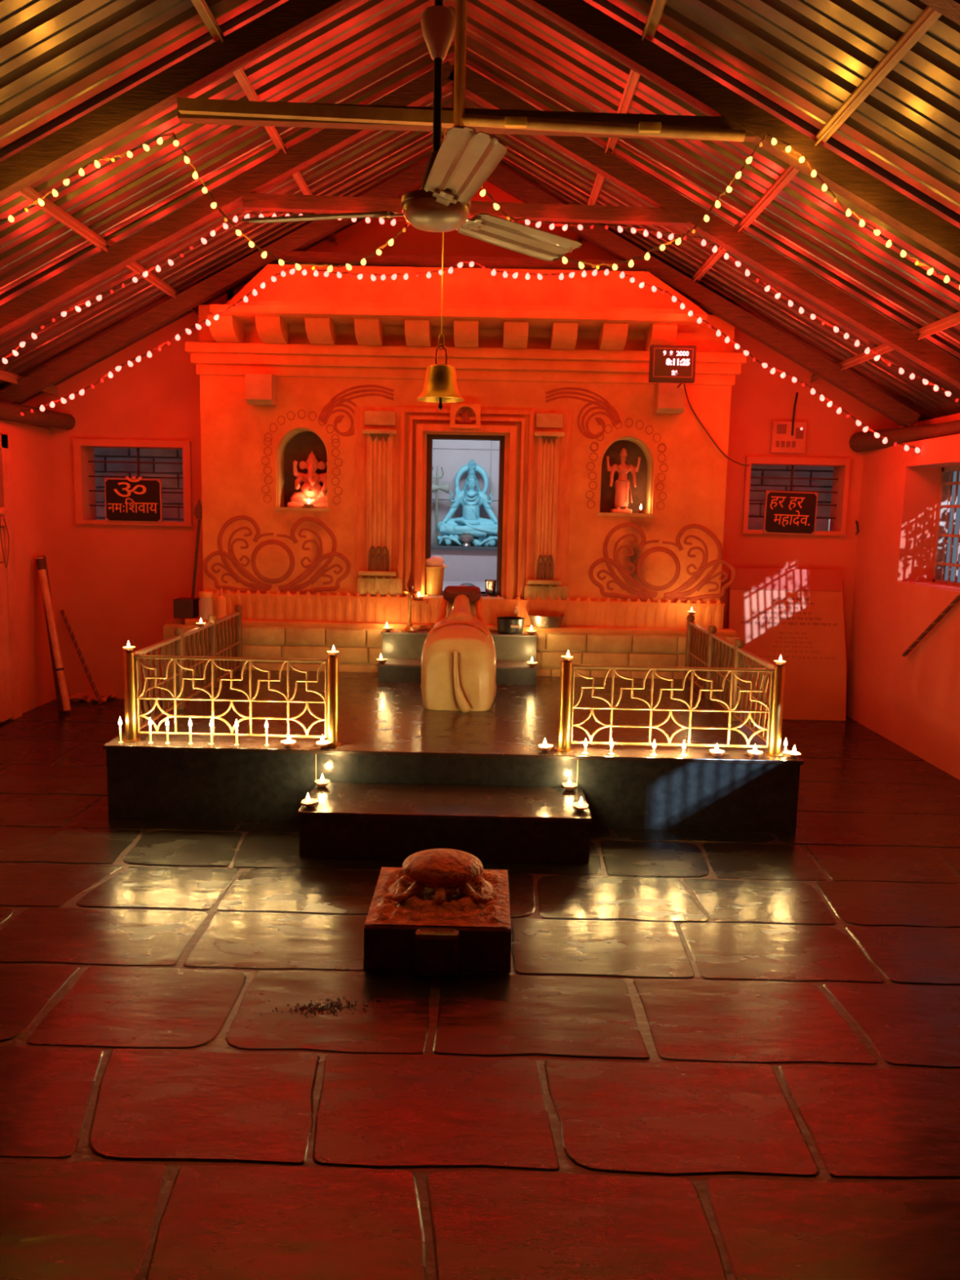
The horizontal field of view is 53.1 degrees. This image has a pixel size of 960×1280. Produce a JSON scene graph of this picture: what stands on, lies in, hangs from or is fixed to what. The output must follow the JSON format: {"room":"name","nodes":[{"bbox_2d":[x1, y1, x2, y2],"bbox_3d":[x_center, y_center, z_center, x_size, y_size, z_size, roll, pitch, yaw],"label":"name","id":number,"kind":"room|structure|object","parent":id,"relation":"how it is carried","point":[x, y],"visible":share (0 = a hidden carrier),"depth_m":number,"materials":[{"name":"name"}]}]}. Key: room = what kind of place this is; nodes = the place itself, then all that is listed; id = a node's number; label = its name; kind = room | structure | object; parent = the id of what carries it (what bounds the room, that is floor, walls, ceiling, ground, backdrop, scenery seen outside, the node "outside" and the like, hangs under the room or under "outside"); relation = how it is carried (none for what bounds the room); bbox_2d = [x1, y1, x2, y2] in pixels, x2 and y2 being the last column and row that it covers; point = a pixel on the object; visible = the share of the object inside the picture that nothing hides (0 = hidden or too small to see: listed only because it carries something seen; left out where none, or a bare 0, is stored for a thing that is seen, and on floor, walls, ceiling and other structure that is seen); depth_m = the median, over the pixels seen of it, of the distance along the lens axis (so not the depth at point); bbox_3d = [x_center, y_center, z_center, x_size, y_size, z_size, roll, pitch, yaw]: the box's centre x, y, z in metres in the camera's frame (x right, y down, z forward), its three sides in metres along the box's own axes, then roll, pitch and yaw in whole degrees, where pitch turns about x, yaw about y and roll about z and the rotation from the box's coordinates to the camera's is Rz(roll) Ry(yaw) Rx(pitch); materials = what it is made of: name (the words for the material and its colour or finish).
{"room":"house of worship","nodes":[
{"label":"house of worship","id":0,"kind":"room"},
{"bbox_2d":[0,419,57,723],"bbox_3d":[-3.436,0.018,2.916,0.300,2.050,8.920,1,8,0],"label":"wall","id":1,"kind":"structure","parent":0,"point":[30,451],"depth_m":6.98,"materials":[{"name":"paint"}]},
{"bbox_2d":[0,433,22,719],"bbox_3d":[-3.318,-0.329,5.910,0.210,1.950,1.530,1,8,0],"label":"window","id":2,"kind":"structure","parent":1,"relation":"in","point":[6,481],"depth_m":6.59,"materials":[{"name":"white paint"}]},
{"bbox_2d":[0,518,8,568],"bbox_3d":[-3.197,-0.655,6.456,0.012,0.343,0.125,1,8,-3],"label":"loop","id":3,"kind":"object","parent":2,"relation":"hanging from","point":[0,518],"visible":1,"depth_m":6.46,"materials":[{"name":"brown metal"}]},
{"bbox_2d":[0,562,12,722],"bbox_3d":[-3.253,0.091,5.950,0.035,1.070,1.320,1,8,0],"label":"door","id":4,"kind":"structure","parent":2,"relation":"attached to","point":[6,700],"depth_m":6.54,"materials":[{"name":"white paint"}]},
{"bbox_2d":[0,400,75,430],"bbox_3d":[-3.323,-1.053,2.758,0.308,0.140,8.894,1,8,2],"label":"log","id":5,"kind":"object","parent":1,"relation":"on","point":[8,411],"visible":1,"depth_m":6.71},
{"bbox_2d":[0,158,920,426],"bbox_3d":[-0.165,-2.384,6.463,6.347,1.779,0.075,1,8,0],"label":"roof truss","id":6,"kind":"object","parent":5,"relation":"on","point":[286,248],"visible":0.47,"depth_m":6.43,"materials":[{"name":"wood"}]},
{"bbox_2d":[0,0,959,267],"bbox_3d":[-0.184,-2.061,4.034,6.347,1.779,0.138,1,8,0],"label":"roof truss","id":7,"kind":"object","parent":5,"relation":"on","point":[731,117],"visible":0.94,"depth_m":4.01,"materials":[{"name":"brown wood"}]},
{"bbox_2d":[0,133,173,222],"bbox_3d":[-1.769,-1.871,4.018,0.981,0.494,0.034,1,8,0],"label":"string lights","id":8,"kind":"object","parent":7,"relation":"hanging from","point":[159,140],"visible":1,"depth_m":4.00,"materials":[{"name":"yellow plastic"}]},
{"bbox_2d":[172,132,409,271],"bbox_3d":[-0.701,-1.832,4.028,1.176,0.549,0.071,2,8,2],"label":"string lights","id":9,"kind":"object","parent":7,"relation":"hanging from","point":[298,266],"visible":0.84,"depth_m":4.05,"materials":[{"name":"glass"}]},
{"bbox_2d":[417,128,464,409],"bbox_3d":[-0.161,-1.598,4.127,0.208,1.190,0.208,1,8,0],"label":"bell","id":10,"kind":"object","parent":7,"relation":"hanging from","point":[440,386],"visible":1,"depth_m":4.13,"materials":[{"name":"yellow metal"}]},
{"bbox_2d":[480,134,766,270],"bbox_3d":[0.528,-1.820,3.985,1.291,0.550,0.038,1,8,0],"label":"string lights","id":11,"kind":"object","parent":7,"relation":"hanging from","point":[748,160],"visible":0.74,"depth_m":4.00,"materials":[{"name":"glass"}]},
{"bbox_2d":[765,133,959,289],"bbox_3d":[1.688,-1.743,4.005,1.030,0.686,0.035,1,8,0],"label":"string lights","id":12,"kind":"object","parent":7,"relation":"hanging from","point":[774,141],"visible":1,"depth_m":4.00,"materials":[{"name":"yellow plastic"}]},
{"bbox_2d":[0,61,959,388],"bbox_3d":[-0.174,-2.230,5.303,6.347,1.779,0.075,1,8,0],"label":"roof truss","id":13,"kind":"object","parent":5,"relation":"on","point":[671,208],"visible":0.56,"depth_m":5.26,"materials":[{"name":"wood"}]},
{"bbox_2d":[0,213,242,364],"bbox_3d":[-2.112,-1.847,5.263,1.632,0.980,0.045,1,8,0],"label":"string lights","id":14,"kind":"object","parent":13,"relation":"hanging from","point":[234,219],"visible":0.99,"depth_m":5.25,"materials":[{"name":"white plastic"}]},
{"bbox_2d":[241,212,697,239],"bbox_3d":[-0.057,-2.243,5.194,2.467,0.107,0.046,1,8,0],"label":"string lights","id":15,"kind":"object","parent":13,"relation":"hanging from","point":[538,224],"visible":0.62,"depth_m":5.19,"materials":[{"name":"white plastic"}]},
{"bbox_2d":[697,235,959,402],"bbox_3d":[2.029,-1.691,5.251,1.722,0.966,0.044,1,8,0],"label":"string lights","id":16,"kind":"object","parent":13,"relation":"hanging from","point":[901,371],"visible":1,"depth_m":5.24,"materials":[{"name":"white plastic"}]},
{"bbox_2d":[919,0,959,25],"bbox_3d":[-0.195,-1.893,2.776,6.347,1.779,0.075,1,8,0],"label":"roof truss","id":17,"kind":"object","parent":5,"relation":"on","point":[950,9],"visible":1,"depth_m":2.78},
{"bbox_2d":[19,180,900,699],"bbox_3d":[-0.180,-1.468,7.302,6.700,3.970,0.220,1,8,0],"label":"wall","id":18,"kind":"structure","parent":0,"point":[116,585],"depth_m":7.21,"materials":[{"name":"paint"}]},
{"bbox_2d":[72,438,192,526],"bbox_3d":[-2.611,-1.191,7.284,0.876,0.633,0.142,1,8,0],"label":"window","id":19,"kind":"structure","parent":18,"relation":"in","point":[77,443],"depth_m":7.22,"materials":[{"name":"brown wood"}]},
{"bbox_2d":[104,475,162,522],"bbox_3d":[-2.609,-1.059,7.226,0.425,0.342,0.026,1,8,0],"label":"painted sign","id":20,"kind":"object","parent":19,"relation":"on","point":[133,500],"visible":1,"depth_m":7.22,"materials":[{"name":"brown"}]},
{"bbox_2d":[166,616,198,623],"bbox_3d":[-2.134,0.166,7.187,0.266,0.680,0.430,1,8,0],"label":"trim","id":21,"kind":"structure","parent":18,"relation":"attached to","point":[172,620],"depth_m":6.93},
{"bbox_2d":[191,498,202,597],"bbox_3d":[-2.057,-0.584,6.946,0.145,0.866,0.040,5,8,24],"label":"spear","id":22,"kind":"object","parent":21,"relation":"on","point":[198,508],"visible":0.79,"depth_m":6.91,"materials":[{"name":"brown metal"}]},
{"bbox_2d":[769,392,807,453],"bbox_3d":[2.297,-1.605,7.097,0.254,0.433,0.106,1,8,0],"label":"board","id":23,"kind":"object","parent":18,"relation":"attached to","point":[786,437],"visible":1,"depth_m":7.12,"materials":[{"name":"white paint"}]},
{"bbox_2d":[741,456,850,535],"bbox_3d":[2.370,-1.085,7.258,0.772,0.571,0.142,1,8,0],"label":"window","id":24,"kind":"structure","parent":18,"relation":"in","point":[749,460],"depth_m":7.19,"materials":[{"name":"brown wood"}]},
{"bbox_2d":[763,490,817,534],"bbox_3d":[2.328,-0.954,7.201,0.398,0.330,0.026,2,8,0],"label":"painted sign","id":25,"kind":"object","parent":24,"relation":"on","point":[794,513],"visible":1,"depth_m":7.19,"materials":[{"name":"brown"}]},
{"bbox_2d":[431,439,499,591],"bbox_3d":[-0.088,-0.968,7.993,2.500,2.800,1.600,1,8,0],"label":"wall","id":26,"kind":"structure","parent":0,"point":[473,565],"depth_m":8.59,"materials":[{"name":"paint"}]},
{"bbox_2d":[431,466,449,545],"bbox_3d":[-0.361,-1.177,8.421,0.180,0.694,0.100,1,8,0],"label":"trident","id":27,"kind":"object","parent":26,"relation":"on","point":[445,487],"visible":0.86,"depth_m":8.40,"materials":[{"name":"grey metal"}]},
{"bbox_2d":[458,524,474,546],"bbox_3d":[-0.117,-0.915,8.399,0.136,0.190,0.136,1,8,0],"label":"vessel","id":28,"kind":"object","parent":26,"relation":"on","point":[466,538],"visible":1,"depth_m":8.36,"materials":[{"name":"silver metal"}]},
{"bbox_2d":[436,459,497,546],"bbox_3d":[-0.078,-1.205,8.470,0.598,0.760,0.281,1,8,0],"label":"statue","id":29,"kind":"object","parent":26,"relation":"on","point":[484,531],"visible":0.94,"depth_m":8.44,"materials":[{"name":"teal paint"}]},
{"bbox_2d":[184,264,746,636],"bbox_3d":[-0.117,-0.958,6.809,3.902,3.092,0.850,1,8,0],"label":"wall","id":30,"kind":"structure","parent":0,"point":[333,367],"depth_m":6.72,"materials":[{"name":"paint"}]},
{"bbox_2d":[173,597,199,618],"bbox_3d":[-2.106,-0.230,6.887,0.140,0.135,0.160,1,8,0],"label":"box","id":31,"kind":"object","parent":30,"relation":"on","point":[183,607],"visible":0.89,"depth_m":6.81,"materials":[{"name":"brown"}]},
{"bbox_2d":[198,591,213,619],"bbox_3d":[-1.946,-0.247,6.823,0.104,0.194,0.104,1,8,0],"label":"glass jar","id":32,"kind":"object","parent":30,"relation":"on","point":[206,602],"visible":0.88,"depth_m":6.78,"materials":[{"name":"beige"}]},
{"bbox_2d":[216,587,226,618],"bbox_3d":[-1.838,-0.259,6.830,0.068,0.220,0.068,1,8,0],"label":"plastic bottle","id":33,"kind":"object","parent":30,"relation":"on","point":[221,600],"visible":0.79,"depth_m":6.81,"materials":[{"name":"orange"}]},
{"bbox_2d":[287,450,327,507],"bbox_3d":[-1.206,-1.153,6.893,0.333,0.404,0.178,1,8,0],"label":"idol","id":34,"kind":"object","parent":30,"relation":"on","point":[312,489],"visible":0.77,"depth_m":6.85,"materials":[{"name":"brown"}]},
{"bbox_2d":[425,555,447,595],"bbox_3d":[-0.334,-0.469,6.937,0.167,0.279,0.167,-3,9,-32],"label":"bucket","id":35,"kind":"object","parent":30,"relation":"on","point":[435,566],"visible":0.98,"depth_m":6.88,"materials":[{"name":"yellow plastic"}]},
{"bbox_2d":[163,622,739,706],"bbox_3d":[-0.209,0.256,6.878,4.062,0.665,0.175,1,8,0],"label":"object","id":36,"kind":"structure","parent":30,"relation":"attached to","point":[359,650],"depth_m":6.77,"materials":[{"name":"beige stone"}]},
{"bbox_2d":[287,260,617,280],"bbox_3d":[-0.173,-2.343,6.099,2.102,0.137,0.055,1,8,0],"label":"string lights","id":37,"kind":"object","parent":30,"relation":"attached to","point":[460,264],"visible":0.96,"depth_m":6.10,"materials":[{"name":"white plastic"}]},
{"bbox_2d":[425,434,504,595],"bbox_3d":[-0.110,-0.889,6.884,0.549,1.134,0.080,1,8,0],"label":"door frame","id":38,"kind":"structure","parent":30,"relation":"in","point":[429,437],"depth_m":6.83,"materials":[{"name":"brown wood"}]},
{"bbox_2d":[484,579,496,595],"bbox_3d":[0.076,-0.378,6.951,0.088,0.112,0.088,1,8,0],"label":"steel tumbler","id":39,"kind":"object","parent":38,"relation":"on","point":[490,584],"visible":0.99,"depth_m":6.92,"materials":[{"name":"silver metal"}]},
{"bbox_2d":[527,613,564,628],"bbox_3d":[0.467,-0.136,6.778,0.264,0.085,0.264,1,8,0],"label":"basin","id":40,"kind":"object","parent":30,"relation":"on","point":[536,621],"visible":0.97,"depth_m":6.68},
{"bbox_2d":[606,448,640,513],"bbox_3d":[1.024,-1.143,6.891,0.246,0.460,0.102,2,8,5],"label":"idol","id":41,"kind":"object","parent":30,"relation":"in","point":[622,484],"visible":0.95,"depth_m":6.87,"materials":[{"name":"brown"}]},
{"bbox_2d":[648,344,696,387],"bbox_3d":[1.254,-1.809,6.375,0.295,0.239,0.304,1,8,0],"label":"digital clock","id":42,"kind":"object","parent":30,"relation":"attached to","point":[667,363],"visible":1,"depth_m":6.23,"materials":[{"name":"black plastic"}]},
{"bbox_2d":[683,383,749,466],"bbox_3d":[1.697,-1.499,6.771,0.934,0.509,0.174,-5,10,-38],"label":"power cable","id":43,"kind":"object","parent":30,"relation":"attached to","point":[695,414],"visible":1,"depth_m":6.68,"materials":[{"name":"black plastic"}]},
{"bbox_2d":[0,698,959,1279],"bbox_3d":[-0.260,1.168,2.993,6.700,0.122,9.220,1,8,0],"label":"floor","id":44,"kind":"structure","parent":0,"point":[699,1055],"depth_m":2.70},
{"bbox_2d":[36,555,62,709],"bbox_3d":[-3.123,-0.054,7.004,0.291,1.113,0.055,8,10,40],"label":"plank","id":45,"kind":"object","parent":44,"relation":"on","point":[55,678],"visible":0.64,"depth_m":6.99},
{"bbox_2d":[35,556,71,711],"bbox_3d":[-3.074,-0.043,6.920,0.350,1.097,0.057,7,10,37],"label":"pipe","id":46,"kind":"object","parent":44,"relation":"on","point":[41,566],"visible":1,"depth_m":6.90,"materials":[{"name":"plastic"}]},
{"bbox_2d":[60,609,103,705],"bbox_3d":[-3.010,0.128,7.247,0.508,0.680,0.034,7,9,36],"label":"stick","id":47,"kind":"object","parent":44,"relation":"on","point":[62,611],"visible":1,"depth_m":7.23,"materials":[{"name":"brown"}]},
{"bbox_2d":[68,692,115,702],"bbox_3d":[-2.998,0.442,7.389,0.339,0.064,0.245,1,8,0],"label":"rag","id":48,"kind":"object","parent":44,"relation":"on","point":[90,697],"visible":0.83,"depth_m":7.33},
{"bbox_2d":[259,995,388,1017],"bbox_3d":[-0.469,1.114,2.914,0.375,0.005,0.124,1,8,0],"label":"dark grit","id":49,"kind":"object","parent":44,"relation":"on","point":[311,1010],"visible":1,"depth_m":2.91,"materials":[{"name":"black"}]},
{"bbox_2d":[363,866,511,976],"bbox_3d":[-0.138,0.966,3.376,0.485,0.187,0.565,1,8,0],"label":"pedestal","id":50,"kind":"object","parent":44,"relation":"on","point":[425,936],"visible":0.79,"depth_m":3.15,"materials":[{"name":"black stone"}]},
{"bbox_2d":[387,848,493,903],"bbox_3d":[-0.135,0.828,3.421,0.363,0.122,0.333,1,8,0],"label":"statue","id":51,"kind":"object","parent":50,"relation":"on","point":[439,869],"visible":1,"depth_m":3.36,"materials":[{"name":"orange stone"}]},
{"bbox_2d":[297,782,591,863],"bbox_3d":[-0.152,0.823,4.378,1.267,0.205,0.479,1,8,0],"label":"step","id":52,"kind":"structure","parent":44,"relation":"on","point":[513,824],"depth_m":4.16,"materials":[{"name":"black stone"}]},
{"bbox_2d":[300,792,318,807],"bbox_3d":[-0.746,0.697,4.198,0.072,0.068,0.084,4,8,23],"label":"oil lamp","id":53,"kind":"object","parent":52,"relation":"on","point":[308,802],"visible":1,"depth_m":4.19,"materials":[{"name":"ceramic"}]},
{"bbox_2d":[315,773,329,786],"bbox_3d":[-0.740,0.656,4.505,0.072,0.068,0.084,0,8,-10],"label":"oil lamp","id":54,"kind":"object","parent":52,"relation":"on","point":[322,782],"visible":1,"depth_m":4.50,"materials":[{"name":"ceramic"}]},
{"bbox_2d":[562,777,577,790],"bbox_3d":[0.424,0.676,4.537,0.072,0.068,0.084,3,8,11],"label":"oil lamp","id":55,"kind":"object","parent":52,"relation":"on","point":[569,785],"visible":1,"depth_m":4.53,"materials":[{"name":"ceramic"}]},
{"bbox_2d":[572,796,588,811],"bbox_3d":[0.442,0.718,4.222,0.072,0.068,0.084,0,8,-6],"label":"oil lamp","id":56,"kind":"object","parent":52,"relation":"on","point":[580,806],"visible":1,"depth_m":4.22,"materials":[{"name":"ceramic"}]},
{"bbox_2d":[102,669,804,832],"bbox_3d":[-0.125,0.569,5.699,3.340,0.360,2.235,1,8,0],"label":"stone platform","id":57,"kind":"object","parent":44,"relation":"on","point":[388,735],"visible":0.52,"depth_m":4.62,"materials":[{"name":"black stone"}]},
{"bbox_2d":[118,717,123,742],"bbox_3d":[-1.734,0.432,4.631,0.024,0.127,0.023,1,8,-2],"label":"candle","id":58,"kind":"object","parent":57,"relation":"on","point":[120,722],"visible":1,"depth_m":4.63,"materials":[{"name":"white wax"}]},
{"bbox_2d":[148,717,152,743],"bbox_3d":[-1.592,0.434,4.636,0.024,0.127,0.023,0,8,-11],"label":"candle","id":59,"kind":"object","parent":57,"relation":"on","point":[149,720],"visible":1,"depth_m":4.63,"materials":[{"name":"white wax"}]},
{"bbox_2d":[164,717,169,743],"bbox_3d":[-1.509,0.436,4.636,0.024,0.127,0.023,0,8,-6],"label":"candle","id":60,"kind":"object","parent":57,"relation":"on","point":[166,721],"visible":1,"depth_m":4.63,"materials":[{"name":"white wax"}]},
{"bbox_2d":[134,604,242,729],"bbox_3d":[-1.689,0.118,5.704,0.060,0.467,2.050,1,8,0],"label":"railing","id":61,"kind":"object","parent":57,"relation":"on","point":[177,646],"visible":0.81,"depth_m":5.59,"materials":[{"name":"metal"}]},
{"bbox_2d":[188,718,192,744],"bbox_3d":[-1.398,0.438,4.635,0.024,0.127,0.023,3,8,12],"label":"candle","id":62,"kind":"object","parent":57,"relation":"on","point":[189,722],"visible":1,"depth_m":4.63,"materials":[{"name":"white wax"}]},
{"bbox_2d":[209,719,214,744],"bbox_3d":[-1.296,0.441,4.634,0.024,0.127,0.023,4,8,22],"label":"candle","id":63,"kind":"object","parent":57,"relation":"on","point":[211,724],"visible":1,"depth_m":4.63,"materials":[{"name":"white wax"}]},
{"bbox_2d":[122,650,341,746],"bbox_3d":[-1.202,0.283,4.648,1.066,0.440,0.084,1,8,0],"label":"railing","id":64,"kind":"object","parent":57,"relation":"on","point":[131,660],"visible":1,"depth_m":4.64,"materials":[{"name":"gold metal"}]},
{"bbox_2d":[123,640,135,651],"bbox_3d":[-1.687,0.028,4.613,0.058,0.054,0.067,0,8,-10],"label":"oil lamp","id":65,"kind":"object","parent":64,"relation":"on","point":[128,648],"visible":1,"depth_m":4.60,"materials":[{"name":"ceramic"}]},
{"bbox_2d":[327,644,338,656],"bbox_3d":[-0.705,0.049,4.608,0.058,0.054,0.067,-1,8,-19],"label":"oil lamp","id":66,"kind":"object","parent":64,"relation":"on","point":[333,652],"visible":1,"depth_m":4.59,"materials":[{"name":"ceramic"}]},
{"bbox_2d":[234,719,239,745],"bbox_3d":[-1.175,0.443,4.634,0.024,0.127,0.023,4,8,21],"label":"candle","id":67,"kind":"object","parent":57,"relation":"on","point":[236,725],"visible":1,"depth_m":4.63,"materials":[{"name":"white wax"}]},
{"bbox_2d":[264,719,268,746],"bbox_3d":[-1.030,0.446,4.633,0.024,0.127,0.023,2,8,3],"label":"candle","id":68,"kind":"object","parent":57,"relation":"on","point":[266,725],"visible":1,"depth_m":4.63,"materials":[{"name":"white wax"}]},
{"bbox_2d":[280,733,295,746],"bbox_3d":[-0.921,0.481,4.616,0.072,0.068,0.084,-1,8,-18],"label":"oil lamp","id":69,"kind":"object","parent":57,"relation":"on","point":[288,742],"visible":1,"depth_m":4.60,"materials":[{"name":"ceramic"}]},
{"bbox_2d":[315,734,330,747],"bbox_3d":[-0.754,0.484,4.615,0.072,0.068,0.084,3,8,10],"label":"oil lamp","id":70,"kind":"object","parent":57,"relation":"on","point":[322,744],"visible":1,"depth_m":4.61,"materials":[{"name":"ceramic"}]},
{"bbox_2d":[377,629,537,684],"bbox_3d":[-0.144,0.105,6.659,1.087,0.304,0.530,1,8,0],"label":"steps","id":71,"kind":"structure","parent":57,"relation":"on","point":[402,651],"depth_m":6.63,"materials":[{"name":"black stone"}]},
{"bbox_2d":[401,571,417,631],"bbox_3d":[-0.488,-0.270,6.687,0.116,0.418,0.116,1,8,0],"label":"lamp","id":72,"kind":"object","parent":71,"relation":"on","point":[409,628],"visible":1,"depth_m":6.67,"materials":[{"name":"brown metal"}]},
{"bbox_2d":[496,616,524,634],"bbox_3d":[0.213,-0.102,6.724,0.200,0.105,0.200,1,8,0],"label":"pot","id":73,"kind":"object","parent":71,"relation":"on","point":[505,624],"visible":1,"depth_m":6.65,"materials":[{"name":"silver metal"}]},
{"bbox_2d":[420,585,496,712],"bbox_3d":[-0.121,0.022,5.934,0.456,0.674,0.998,1,8,0],"label":"statue","id":74,"kind":"object","parent":57,"relation":"on","point":[459,657],"visible":1,"depth_m":5.53,"materials":[{"name":"beige stone"}]},
{"bbox_2d":[538,737,553,751],"bbox_3d":[0.316,0.504,4.639,0.072,0.068,0.084,4,8,17],"label":"oil lamp","id":75,"kind":"object","parent":57,"relation":"on","point":[544,746],"visible":1,"depth_m":4.63,"materials":[{"name":"ceramic"}]},
{"bbox_2d":[555,660,785,756],"bbox_3d":[0.923,0.329,4.637,1.104,0.440,0.084,1,8,0],"label":"railing","id":76,"kind":"object","parent":57,"relation":"on","point":[775,710],"visible":1,"depth_m":4.62,"materials":[{"name":"gold metal"}]},
{"bbox_2d":[560,650,573,661],"bbox_3d":[0.419,0.073,4.602,0.058,0.054,0.067,-1,8,-15],"label":"oil lamp","id":77,"kind":"object","parent":76,"relation":"on","point":[566,658],"visible":1,"depth_m":4.59,"materials":[{"name":"ceramic"}]},
{"bbox_2d":[773,654,786,666],"bbox_3d":[1.437,0.096,4.597,0.058,0.054,0.067,2,8,9],"label":"oil lamp","id":78,"kind":"object","parent":76,"relation":"on","point":[780,662],"visible":1,"depth_m":4.58,"materials":[{"name":"ceramic"}]},
{"bbox_2d":[709,742,724,756],"bbox_3d":[1.137,0.525,4.605,0.072,0.068,0.084,4,8,21],"label":"oil lamp","id":79,"kind":"object","parent":57,"relation":"on","point":[717,753],"visible":1,"depth_m":4.59,"materials":[{"name":"ceramic"}]},
{"bbox_2d":[684,614,773,742],"bbox_3d":[1.446,0.186,5.688,0.060,0.467,2.050,1,8,0],"label":"railing","id":80,"kind":"object","parent":57,"relation":"on","point":[740,653],"visible":0.74,"depth_m":5.57,"materials":[{"name":"metal"}]},
{"bbox_2d":[747,743,762,757],"bbox_3d":[1.319,0.529,4.604,0.072,0.068,0.084,4,8,20],"label":"oil lamp","id":81,"kind":"object","parent":57,"relation":"on","point":[754,753],"visible":1,"depth_m":4.59,"materials":[{"name":"ceramic"}]},
{"bbox_2d":[784,744,801,758],"bbox_3d":[1.500,0.533,4.603,0.072,0.068,0.084,-1,8,-14],"label":"oil lamp","id":82,"kind":"object","parent":57,"relation":"on","point":[791,754],"visible":1,"depth_m":4.59,"materials":[{"name":"ceramic"}]},
{"bbox_2d":[728,568,846,720],"bbox_3d":[2.314,0.032,7.228,0.901,1.127,0.157,1,8,0],"label":"board","id":83,"kind":"object","parent":44,"relation":"on","point":[796,615],"visible":0.94,"depth_m":7.21,"materials":[{"name":"orange stone"}]},
{"bbox_2d":[0,0,959,425],"bbox_3d":[-0.196,-1.847,2.692,7.600,2.076,9.421,1,8,0],"label":"ceiling","id":84,"kind":"structure","parent":0,"point":[798,61],"depth_m":4.72,"materials":[{"name":"metal"}]},
{"bbox_2d":[0,369,59,395],"bbox_3d":[-3.205,-1.270,2.742,0.062,0.070,8.920,1,8,0],"label":"roof beam","id":85,"kind":"structure","parent":84,"relation":"attached to","point":[4,375],"depth_m":6.52,"materials":[{"name":"paint"}]},
{"bbox_2d":[17,186,198,315],"bbox_3d":[-2.103,-1.824,2.659,0.062,0.070,8.920,1,8,0],"label":"roof beam","id":86,"kind":"structure","parent":84,"relation":"attached to","point":[28,193],"depth_m":5.02,"materials":[{"name":"paint"}]},
{"bbox_2d":[17,267,288,415],"bbox_3d":[-2.117,-1.913,6.175,1.770,0.956,0.050,1,8,0],"label":"string lights","id":87,"kind":"object","parent":84,"relation":"hanging from","point":[282,273],"visible":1,"depth_m":6.18,"materials":[{"name":"white plastic"}]},
{"bbox_2d":[191,0,337,244],"bbox_3d":[-1.104,-2.327,2.584,0.062,0.070,8.920,1,8,0],"label":"roof beam","id":88,"kind":"structure","parent":84,"relation":"attached to","point":[201,6],"depth_m":4.43,"materials":[{"name":"paint"}]},
{"bbox_2d":[240,0,581,261],"bbox_3d":[-0.244,-1.970,2.803,0.961,1.477,1.113,3,8,16],"label":"ceiling fan","id":89,"kind":"object","parent":84,"relation":"hanging from","point":[455,170],"visible":1,"depth_m":2.78,"materials":[{"name":"beige metal"}]},
{"bbox_2d":[575,0,666,242],"bbox_3d":[0.687,-2.323,2.570,0.062,0.070,8.920,1,8,0],"label":"beam","id":90,"kind":"structure","parent":84,"relation":"attached to","point":[657,6],"depth_m":4.46,"materials":[{"name":"paint"}]},
{"bbox_2d":[690,5,942,282],"bbox_3d":[1.419,-1.914,2.619,0.062,0.070,8.920,1,8,0],"label":"roof beam","id":91,"kind":"structure","parent":84,"relation":"attached to","point":[929,15],"depth_m":3.66,"materials":[{"name":"paint"}]},
{"bbox_2d":[809,311,959,382],"bbox_3d":[2.436,-1.346,2.686,0.062,0.070,8.920,1,8,0],"label":"roof beam","id":92,"kind":"structure","parent":84,"relation":"attached to","point":[950,321],"depth_m":5.44,"materials":[{"name":"paint"}]},
{"bbox_2d":[845,433,959,780],"bbox_3d":[2.972,0.172,2.884,0.320,2.020,8.920,1,8,0],"label":"wall","id":93,"kind":"structure","parent":0,"point":[913,700],"depth_m":6.50,"materials":[{"name":"paint"}]},
{"bbox_2d":[617,269,921,453],"bbox_3d":[1.899,-1.775,6.158,2.079,1.119,0.053,1,8,0],"label":"string lights","id":94,"kind":"object","parent":93,"relation":"attached to","point":[622,274],"visible":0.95,"depth_m":6.16,"materials":[{"name":"white plastic"}]},
{"bbox_2d":[848,419,959,452],"bbox_3d":[2.933,-0.878,2.731,0.262,0.150,8.893,1,8,-1],"label":"log","id":95,"kind":"object","parent":93,"relation":"on","point":[860,442],"visible":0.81,"depth_m":6.52,"materials":[{"name":"wood"}]},
{"bbox_2d":[902,593,959,657],"bbox_3d":[2.808,-0.089,5.963,0.032,0.499,0.718,1,8,-1],"label":"stick","id":96,"kind":"object","parent":93,"relation":"attached to","point":[956,600],"visible":1,"depth_m":5.95,"materials":[{"name":"brown"}]},
{"bbox_2d":[932,465,959,586],"bbox_3d":[3.111,-0.682,5.791,0.050,0.770,1.422,1,8,0],"label":"window","id":97,"kind":"structure","parent":93,"relation":"in","point":[946,483],"depth_m":6.42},
{"bbox_2d":[895,413,959,427],"bbox_3d":[3.084,-0.903,2.740,0.060,0.194,8.920,1,8,0],"label":"wall","id":98,"kind":"structure","parent":0,"point":[953,417],"depth_m":6.45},
{"label":"outside","id":99,"kind":"structure","parent":0,"visible":0},
{"bbox_2d":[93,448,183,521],"bbox_3d":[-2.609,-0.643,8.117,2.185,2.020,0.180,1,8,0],"label":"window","id":100,"kind":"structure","parent":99,"point":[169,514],"depth_m":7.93,"materials":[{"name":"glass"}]},
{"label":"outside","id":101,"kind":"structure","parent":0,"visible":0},
{"bbox_2d":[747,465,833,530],"bbox_3d":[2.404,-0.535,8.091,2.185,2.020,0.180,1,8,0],"label":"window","id":102,"kind":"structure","parent":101,"point":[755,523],"depth_m":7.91,"materials":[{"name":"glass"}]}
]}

